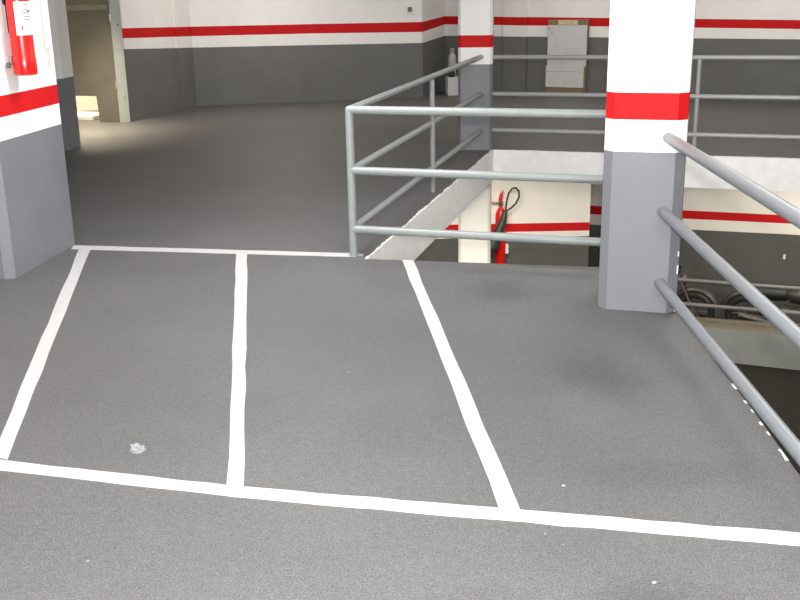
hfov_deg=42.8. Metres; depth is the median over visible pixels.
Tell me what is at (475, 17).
concrete pillar
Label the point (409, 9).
wall socket
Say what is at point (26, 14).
print
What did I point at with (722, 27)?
wall
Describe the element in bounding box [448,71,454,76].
pot
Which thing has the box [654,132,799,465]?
railing
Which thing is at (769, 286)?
railing
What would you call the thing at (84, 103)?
wall
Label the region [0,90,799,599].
floor
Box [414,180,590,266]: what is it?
wall
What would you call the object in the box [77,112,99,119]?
stair step
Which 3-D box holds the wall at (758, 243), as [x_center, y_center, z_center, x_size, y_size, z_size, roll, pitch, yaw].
[5.127,-1.269,16.379,9.480,3.160,0.205,9,19,29]
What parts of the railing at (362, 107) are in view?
post, rail, rail, rail, post, rail, rail, rail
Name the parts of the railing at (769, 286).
rail, rail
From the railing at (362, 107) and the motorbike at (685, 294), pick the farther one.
the motorbike at (685, 294)
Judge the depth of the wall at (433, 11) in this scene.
17.25 m
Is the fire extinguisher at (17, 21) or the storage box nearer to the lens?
the fire extinguisher at (17, 21)
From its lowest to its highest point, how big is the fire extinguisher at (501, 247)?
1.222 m
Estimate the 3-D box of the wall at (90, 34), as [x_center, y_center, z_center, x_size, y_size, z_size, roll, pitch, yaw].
[-4.573,-3.928,14.196,1.300,2.850,0.100,4,18,17]
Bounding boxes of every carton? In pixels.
[545,66,586,92]
[547,20,589,66]
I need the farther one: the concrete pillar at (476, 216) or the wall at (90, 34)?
the wall at (90, 34)
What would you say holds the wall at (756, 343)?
on the floor at (780, 387)
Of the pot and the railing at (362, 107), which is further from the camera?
the pot
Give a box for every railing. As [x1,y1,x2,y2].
[345,54,605,256]
[492,55,799,146]
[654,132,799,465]
[678,278,799,315]
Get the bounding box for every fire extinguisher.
[1,0,37,75]
[491,187,519,263]
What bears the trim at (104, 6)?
attached to the wall at (90, 34)
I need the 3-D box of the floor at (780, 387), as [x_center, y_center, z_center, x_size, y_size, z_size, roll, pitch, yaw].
[2.546,2.582,9.694,16.000,0.200,22.000,-1,17,0]
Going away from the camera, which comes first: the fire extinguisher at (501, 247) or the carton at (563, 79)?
the fire extinguisher at (501, 247)
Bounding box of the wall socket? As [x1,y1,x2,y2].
[406,6,412,12]
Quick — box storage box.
[445,76,457,95]
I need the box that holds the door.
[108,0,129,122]
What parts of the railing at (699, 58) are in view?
rail, rail, rail, post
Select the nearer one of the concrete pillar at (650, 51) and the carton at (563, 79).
the concrete pillar at (650, 51)
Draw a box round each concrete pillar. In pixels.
[0,0,74,278]
[458,0,493,149]
[458,183,490,262]
[598,0,695,312]
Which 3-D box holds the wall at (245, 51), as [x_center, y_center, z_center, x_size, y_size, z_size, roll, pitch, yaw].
[-1.466,-4.629,16.307,3.716,2.850,0.202,-5,17,-11]
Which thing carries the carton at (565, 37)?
on the carton at (563, 79)
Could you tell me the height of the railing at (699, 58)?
1.030 m
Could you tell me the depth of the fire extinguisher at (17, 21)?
6.35 m
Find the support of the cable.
attached to the concrete pillar at (36, 224)
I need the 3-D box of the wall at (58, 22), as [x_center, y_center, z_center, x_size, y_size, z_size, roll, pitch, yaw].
[-4.686,-3.169,11.727,1.692,2.850,0.517,3,17,12]
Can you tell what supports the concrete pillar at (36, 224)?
on the floor at (205, 394)
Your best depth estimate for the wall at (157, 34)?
14.99 m
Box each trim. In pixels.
[66,4,108,10]
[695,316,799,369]
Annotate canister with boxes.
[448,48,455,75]
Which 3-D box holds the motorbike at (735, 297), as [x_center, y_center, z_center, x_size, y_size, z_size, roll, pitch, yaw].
[5.945,0.152,15.479,2.116,0.944,0.738,9,19,29]
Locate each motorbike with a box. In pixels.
[677,266,718,317]
[721,282,799,324]
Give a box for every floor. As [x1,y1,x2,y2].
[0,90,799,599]
[693,314,799,474]
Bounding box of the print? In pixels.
[22,4,30,22]
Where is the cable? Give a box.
[39,0,50,66]
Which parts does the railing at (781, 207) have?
rail, rail, rail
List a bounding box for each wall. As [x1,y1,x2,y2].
[47,0,80,150]
[65,0,119,121]
[76,96,97,110]
[119,0,196,121]
[189,0,422,105]
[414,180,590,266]
[422,0,444,96]
[445,0,799,102]
[588,184,799,320]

